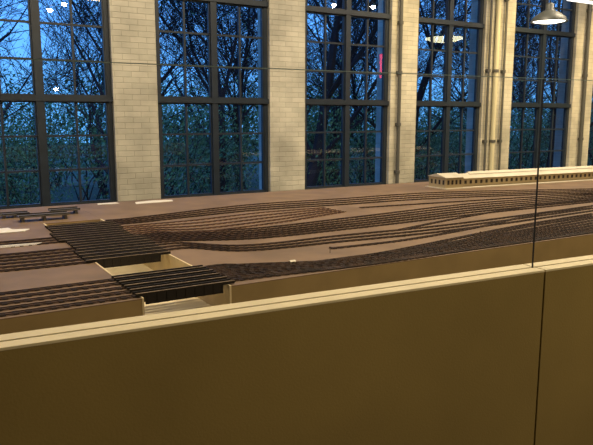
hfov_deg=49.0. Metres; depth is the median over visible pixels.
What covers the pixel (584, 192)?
railway track
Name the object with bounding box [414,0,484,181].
window
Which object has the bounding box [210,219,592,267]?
railway track
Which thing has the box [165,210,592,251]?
railway track
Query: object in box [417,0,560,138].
tree
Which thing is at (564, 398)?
barrier panel
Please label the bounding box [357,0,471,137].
tree
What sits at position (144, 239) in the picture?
bridge
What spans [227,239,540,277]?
railway track
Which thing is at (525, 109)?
shrub
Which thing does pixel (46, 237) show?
railway track
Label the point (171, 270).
bridge
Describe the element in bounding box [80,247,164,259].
bridge
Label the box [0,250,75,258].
railway track
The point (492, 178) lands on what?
station building
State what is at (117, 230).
bridge
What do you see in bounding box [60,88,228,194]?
shrub
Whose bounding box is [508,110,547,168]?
shrub
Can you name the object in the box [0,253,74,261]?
railway track
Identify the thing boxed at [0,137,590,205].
ground
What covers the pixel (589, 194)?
railway track
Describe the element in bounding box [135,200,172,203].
sheet
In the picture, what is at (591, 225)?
railway track
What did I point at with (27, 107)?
shrub
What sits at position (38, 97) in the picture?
window
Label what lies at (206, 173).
shrub
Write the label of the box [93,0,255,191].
tree
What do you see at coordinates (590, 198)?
railway track
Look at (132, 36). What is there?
wall
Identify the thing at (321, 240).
railway track
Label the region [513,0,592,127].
tree
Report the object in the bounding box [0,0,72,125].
tree
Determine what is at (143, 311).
wall
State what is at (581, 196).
railway track
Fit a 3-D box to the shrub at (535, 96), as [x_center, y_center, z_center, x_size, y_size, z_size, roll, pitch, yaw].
[11.324,-4.904,31.430,4.459,4.462,4.390,8,12,41]
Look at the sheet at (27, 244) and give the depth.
4.11 m
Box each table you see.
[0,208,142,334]
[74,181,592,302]
[105,264,210,314]
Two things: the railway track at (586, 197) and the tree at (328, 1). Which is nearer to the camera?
the railway track at (586, 197)
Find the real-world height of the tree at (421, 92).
9.355 m
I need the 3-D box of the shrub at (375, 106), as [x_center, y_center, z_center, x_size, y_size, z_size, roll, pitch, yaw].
[2.641,-3.793,26.657,4.872,3.957,4.895,1,9,8]
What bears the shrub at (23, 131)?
on the ground at (95, 190)
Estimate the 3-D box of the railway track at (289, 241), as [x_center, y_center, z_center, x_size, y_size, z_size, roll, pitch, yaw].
[2.174,-0.103,5.663,6.896,0.006,0.367,-5,10,-29]
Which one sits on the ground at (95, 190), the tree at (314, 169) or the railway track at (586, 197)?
the tree at (314, 169)
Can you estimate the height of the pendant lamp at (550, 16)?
2.503 m
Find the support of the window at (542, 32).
in the wall at (132, 36)
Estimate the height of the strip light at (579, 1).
2.356 m
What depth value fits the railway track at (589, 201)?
4.73 m
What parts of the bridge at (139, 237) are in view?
rail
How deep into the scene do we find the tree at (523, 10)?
27.45 m
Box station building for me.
[425,166,592,189]
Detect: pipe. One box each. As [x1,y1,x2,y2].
[394,0,403,183]
[482,0,492,170]
[489,0,501,170]
[497,0,508,169]
[577,4,592,165]
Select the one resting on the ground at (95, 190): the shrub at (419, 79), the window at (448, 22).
the shrub at (419, 79)
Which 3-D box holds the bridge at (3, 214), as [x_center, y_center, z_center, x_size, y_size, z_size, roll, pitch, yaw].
[-2.309,-0.064,5.317,0.220,0.038,0.120,-5,11,-30]
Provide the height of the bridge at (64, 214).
0.053 m
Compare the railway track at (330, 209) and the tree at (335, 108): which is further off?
the tree at (335, 108)
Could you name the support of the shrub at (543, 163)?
on the ground at (95, 190)
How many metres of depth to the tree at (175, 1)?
21.39 m
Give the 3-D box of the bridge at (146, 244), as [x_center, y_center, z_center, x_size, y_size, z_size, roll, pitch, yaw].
[-1.107,0.178,3.987,0.490,0.056,0.058,-5,11,-30]
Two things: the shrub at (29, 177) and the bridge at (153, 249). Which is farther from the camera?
the shrub at (29, 177)
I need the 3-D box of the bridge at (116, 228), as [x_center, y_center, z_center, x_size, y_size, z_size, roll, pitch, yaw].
[-1.476,0.083,4.579,0.490,0.056,0.058,-5,11,-30]
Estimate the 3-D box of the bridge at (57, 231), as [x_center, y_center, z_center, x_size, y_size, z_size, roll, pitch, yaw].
[-1.496,0.068,4.669,0.490,0.056,0.058,-5,11,-30]
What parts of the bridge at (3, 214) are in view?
railing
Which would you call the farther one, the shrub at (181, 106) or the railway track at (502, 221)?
the shrub at (181, 106)
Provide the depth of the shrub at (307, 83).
25.85 m
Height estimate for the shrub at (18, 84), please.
3.182 m
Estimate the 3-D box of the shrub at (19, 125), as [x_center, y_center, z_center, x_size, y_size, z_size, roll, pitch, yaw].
[-7.689,-3.008,21.078,5.514,4.213,5.488,2,9,11]
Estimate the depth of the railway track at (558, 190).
6.26 m
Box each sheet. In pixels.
[0,228,28,233]
[0,242,41,247]
[98,202,118,204]
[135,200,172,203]
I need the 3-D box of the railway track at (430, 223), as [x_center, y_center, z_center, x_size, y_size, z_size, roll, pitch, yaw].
[1.828,-0.100,5.644,2.880,0.006,0.145,-7,12,-39]
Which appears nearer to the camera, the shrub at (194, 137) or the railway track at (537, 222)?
the railway track at (537, 222)
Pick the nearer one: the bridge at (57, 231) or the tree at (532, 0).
the bridge at (57, 231)
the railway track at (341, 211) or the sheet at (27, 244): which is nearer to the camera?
the sheet at (27, 244)
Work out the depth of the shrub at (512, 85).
23.17 m
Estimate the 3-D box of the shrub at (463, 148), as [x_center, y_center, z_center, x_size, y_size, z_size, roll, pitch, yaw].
[5.427,-2.877,22.465,4.100,3.322,4.398,7,12,39]
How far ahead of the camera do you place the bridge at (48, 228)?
4.80 m
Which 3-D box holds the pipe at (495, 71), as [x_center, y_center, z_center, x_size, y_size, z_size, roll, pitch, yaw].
[3.433,-2.821,11.158,0.104,5.130,0.104,-5,11,-30]
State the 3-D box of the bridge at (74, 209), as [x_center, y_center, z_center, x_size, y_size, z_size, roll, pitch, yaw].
[-1.964,-0.097,5.496,0.240,0.048,0.120,-5,11,-30]
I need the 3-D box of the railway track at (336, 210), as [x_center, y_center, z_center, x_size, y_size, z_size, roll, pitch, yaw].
[-0.356,-0.008,5.065,1.905,0.006,0.214,-6,11,-34]
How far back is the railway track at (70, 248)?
3.91 m
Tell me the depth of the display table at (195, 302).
3.39 m
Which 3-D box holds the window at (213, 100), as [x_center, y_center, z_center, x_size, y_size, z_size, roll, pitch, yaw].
[-1.113,-2.303,8.655,1.626,4.000,0.112,-5,11,-30]
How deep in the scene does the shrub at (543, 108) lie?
25.39 m
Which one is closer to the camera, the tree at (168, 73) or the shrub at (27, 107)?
the tree at (168, 73)
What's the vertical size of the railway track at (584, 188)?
0.006 m
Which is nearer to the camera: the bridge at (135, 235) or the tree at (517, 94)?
the bridge at (135, 235)
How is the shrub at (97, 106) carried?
on the ground at (95, 190)
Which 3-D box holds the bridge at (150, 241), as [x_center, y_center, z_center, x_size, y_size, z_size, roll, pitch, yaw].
[-1.131,0.164,4.074,0.490,0.056,0.058,-5,11,-30]
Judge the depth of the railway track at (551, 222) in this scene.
4.63 m
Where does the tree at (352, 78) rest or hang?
on the ground at (95, 190)
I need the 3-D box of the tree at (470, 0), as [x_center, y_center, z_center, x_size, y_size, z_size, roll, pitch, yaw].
[9.672,-7.633,29.601,7.453,10.126,9.279,-5,11,-30]
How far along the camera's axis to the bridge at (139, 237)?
4.21 m
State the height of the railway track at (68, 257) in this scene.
0.006 m
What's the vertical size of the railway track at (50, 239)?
0.006 m
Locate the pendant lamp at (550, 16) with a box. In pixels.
[530,0,567,24]
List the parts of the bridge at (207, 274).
rail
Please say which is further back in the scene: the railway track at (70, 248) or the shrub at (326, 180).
the shrub at (326, 180)
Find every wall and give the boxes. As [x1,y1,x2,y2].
[43,223,144,314]
[100,219,231,305]
[108,0,592,201]
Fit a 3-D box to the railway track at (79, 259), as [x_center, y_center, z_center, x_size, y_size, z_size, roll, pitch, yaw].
[-2.477,0.323,3.009,2.952,0.006,0.072,-5,11,-30]
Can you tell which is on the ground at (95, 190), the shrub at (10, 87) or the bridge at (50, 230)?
the shrub at (10, 87)
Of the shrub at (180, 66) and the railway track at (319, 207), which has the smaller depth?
the railway track at (319, 207)
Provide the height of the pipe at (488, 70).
5.130 m
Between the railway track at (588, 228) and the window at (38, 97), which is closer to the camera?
the railway track at (588, 228)
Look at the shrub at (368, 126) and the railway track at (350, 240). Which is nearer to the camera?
the railway track at (350, 240)
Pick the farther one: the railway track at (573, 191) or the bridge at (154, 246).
the railway track at (573, 191)
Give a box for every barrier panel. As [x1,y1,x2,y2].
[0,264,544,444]
[524,255,592,444]
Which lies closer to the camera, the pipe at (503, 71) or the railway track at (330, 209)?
the railway track at (330, 209)
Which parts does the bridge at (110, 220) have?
rail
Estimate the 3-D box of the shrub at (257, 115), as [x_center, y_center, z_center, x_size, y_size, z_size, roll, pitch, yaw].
[-0.676,-2.762,18.756,5.813,4.502,5.786,7,12,39]
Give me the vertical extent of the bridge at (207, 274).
0.056 m
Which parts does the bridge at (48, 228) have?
rail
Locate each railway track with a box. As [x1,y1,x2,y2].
[0,237,54,242]
[0,239,56,245]
[0,241,64,246]
[0,247,72,255]
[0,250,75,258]
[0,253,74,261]
[0,255,79,265]
[0,258,83,268]
[0,261,92,271]
[0,278,113,295]
[0,282,120,300]
[0,286,126,305]
[0,290,129,310]
[0,294,136,316]
[105,188,592,220]
[113,190,592,221]
[116,191,592,222]
[117,192,592,224]
[122,208,330,228]
[123,207,325,226]
[124,209,335,230]
[130,210,340,232]
[133,211,345,233]
[134,194,592,234]
[142,196,592,236]
[146,197,592,237]
[149,198,592,239]
[153,200,592,240]
[155,201,592,243]
[156,205,592,246]
[161,207,592,248]
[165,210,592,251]
[206,217,592,267]
[209,222,592,269]
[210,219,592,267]
[213,224,592,270]
[216,227,592,272]
[220,229,592,274]
[223,232,590,276]
[227,231,592,279]
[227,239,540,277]
[231,231,592,281]
[328,213,592,261]
[329,207,591,248]
[359,193,591,207]
[378,215,592,255]
[401,199,589,229]
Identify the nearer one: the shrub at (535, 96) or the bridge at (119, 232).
the bridge at (119, 232)
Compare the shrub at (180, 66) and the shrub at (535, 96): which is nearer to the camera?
the shrub at (180, 66)
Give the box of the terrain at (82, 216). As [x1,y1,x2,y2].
[23,205,99,224]
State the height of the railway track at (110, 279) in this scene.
0.006 m
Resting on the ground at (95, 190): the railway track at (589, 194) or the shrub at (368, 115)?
the shrub at (368, 115)
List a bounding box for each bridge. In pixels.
[0,211,29,218]
[17,211,69,221]
[45,220,112,228]
[47,222,115,229]
[48,206,79,213]
[49,224,119,231]
[49,227,121,235]
[52,225,122,232]
[52,229,125,237]
[54,231,129,239]
[57,233,132,242]
[66,234,141,243]
[68,236,145,246]
[71,238,150,248]
[74,243,155,254]
[75,240,154,249]
[77,245,160,256]
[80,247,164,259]
[84,250,170,267]
[111,265,205,280]
[116,268,212,284]
[121,271,219,288]
[127,275,226,292]
[132,278,234,303]
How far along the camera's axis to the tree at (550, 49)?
16.27 m
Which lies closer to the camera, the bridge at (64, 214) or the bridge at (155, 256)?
the bridge at (155, 256)
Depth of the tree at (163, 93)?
15.49 m
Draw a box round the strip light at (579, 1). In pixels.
[567,0,592,3]
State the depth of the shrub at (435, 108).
29.59 m
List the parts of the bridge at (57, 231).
rail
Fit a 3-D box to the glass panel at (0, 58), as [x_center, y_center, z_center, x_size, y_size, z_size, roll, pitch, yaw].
[-1.067,-0.025,1.579,4.538,0.756,0.005,-5,10,-26]
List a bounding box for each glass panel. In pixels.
[0,58,543,267]
[533,78,592,263]
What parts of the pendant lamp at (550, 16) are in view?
bulb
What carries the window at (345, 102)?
in the wall at (132, 36)
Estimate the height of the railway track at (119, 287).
0.006 m
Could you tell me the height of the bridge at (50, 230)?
0.056 m
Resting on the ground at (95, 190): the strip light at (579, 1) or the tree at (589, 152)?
the tree at (589, 152)
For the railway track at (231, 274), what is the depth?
3.57 m
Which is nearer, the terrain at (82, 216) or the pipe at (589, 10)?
the terrain at (82, 216)
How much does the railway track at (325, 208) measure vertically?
0.006 m
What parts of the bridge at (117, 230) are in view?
rail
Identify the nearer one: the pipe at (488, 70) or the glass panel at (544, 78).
the glass panel at (544, 78)
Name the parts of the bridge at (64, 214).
railing, railing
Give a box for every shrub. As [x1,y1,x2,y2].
[0,28,23,170]
[0,37,95,204]
[0,84,53,199]
[0,102,105,205]
[0,107,84,189]
[1,73,105,187]
[3,39,233,200]
[59,69,258,198]
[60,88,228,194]
[70,106,191,180]
[161,66,252,181]
[162,67,258,192]
[163,106,258,172]
[163,121,258,192]
[201,58,375,186]
[231,76,374,187]
[243,57,376,185]
[307,83,373,164]
[307,99,462,183]
[312,91,427,183]
[317,106,375,171]
[350,89,465,181]
[357,115,464,179]
[416,97,510,173]
[416,119,546,172]
[417,67,556,172]
[418,79,466,165]
[420,108,512,165]
[432,85,533,156]
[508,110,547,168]
[509,98,592,167]
[510,108,592,159]
[511,96,550,163]
[587,110,592,165]
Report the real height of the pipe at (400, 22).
5.130 m
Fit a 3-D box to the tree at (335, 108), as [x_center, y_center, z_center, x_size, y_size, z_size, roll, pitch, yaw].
[0.659,-4.710,16.129,7.901,8.623,6.347,-4,10,-24]
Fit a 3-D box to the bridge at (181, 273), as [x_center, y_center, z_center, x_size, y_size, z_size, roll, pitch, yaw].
[-0.661,0.289,3.296,0.490,0.056,0.058,-5,11,-30]
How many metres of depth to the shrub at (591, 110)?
20.16 m
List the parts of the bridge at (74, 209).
railing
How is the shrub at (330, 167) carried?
on the ground at (95, 190)
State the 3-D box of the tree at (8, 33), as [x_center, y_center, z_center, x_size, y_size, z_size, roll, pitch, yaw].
[-6.190,-4.344,10.857,7.050,9.579,8.777,-2,9,-13]
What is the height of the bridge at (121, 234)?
0.056 m
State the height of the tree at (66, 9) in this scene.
8.723 m
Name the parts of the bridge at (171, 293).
rail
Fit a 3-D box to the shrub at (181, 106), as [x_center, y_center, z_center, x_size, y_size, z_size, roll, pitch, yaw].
[-3.163,-3.280,24.522,5.274,3.571,5.298,1,9,6]
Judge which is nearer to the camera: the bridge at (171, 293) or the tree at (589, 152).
the bridge at (171, 293)
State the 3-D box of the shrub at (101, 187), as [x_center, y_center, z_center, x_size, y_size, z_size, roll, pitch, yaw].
[-4.820,-2.392,16.109,5.898,4.629,5.926,5,11,30]
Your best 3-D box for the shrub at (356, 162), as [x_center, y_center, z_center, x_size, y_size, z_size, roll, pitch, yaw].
[2.224,-2.697,20.099,4.773,3.634,4.699,-4,10,-25]
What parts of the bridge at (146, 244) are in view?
rail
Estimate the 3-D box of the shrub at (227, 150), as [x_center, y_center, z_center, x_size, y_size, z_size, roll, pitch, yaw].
[-1.749,-1.125,14.127,3.249,2.405,3.029,8,12,42]
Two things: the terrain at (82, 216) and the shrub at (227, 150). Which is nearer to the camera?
the terrain at (82, 216)
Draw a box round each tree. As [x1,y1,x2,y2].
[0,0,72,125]
[0,0,102,135]
[0,0,257,173]
[8,0,205,187]
[41,0,257,121]
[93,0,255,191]
[158,0,357,190]
[161,0,463,184]
[161,0,469,185]
[165,1,353,176]
[191,0,562,154]
[307,0,377,181]
[307,1,376,178]
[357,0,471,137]
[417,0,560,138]
[421,0,592,124]
[427,10,555,125]
[444,0,561,165]
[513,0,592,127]
[513,0,592,167]
[517,0,592,167]
[519,37,592,165]
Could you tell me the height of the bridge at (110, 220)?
0.056 m
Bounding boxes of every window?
[0,0,116,208]
[154,0,268,198]
[305,0,390,188]
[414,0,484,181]
[509,0,575,168]
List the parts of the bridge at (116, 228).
rail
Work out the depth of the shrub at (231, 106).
18.62 m
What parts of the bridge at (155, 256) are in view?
rail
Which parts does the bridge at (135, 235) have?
rail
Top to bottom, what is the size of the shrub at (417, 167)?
3.396 m
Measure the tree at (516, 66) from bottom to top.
9.780 m
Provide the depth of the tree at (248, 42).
16.07 m
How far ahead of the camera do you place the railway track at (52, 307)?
2.79 m
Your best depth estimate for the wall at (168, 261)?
3.62 m
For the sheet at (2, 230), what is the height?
0.004 m
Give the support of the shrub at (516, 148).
on the ground at (95, 190)

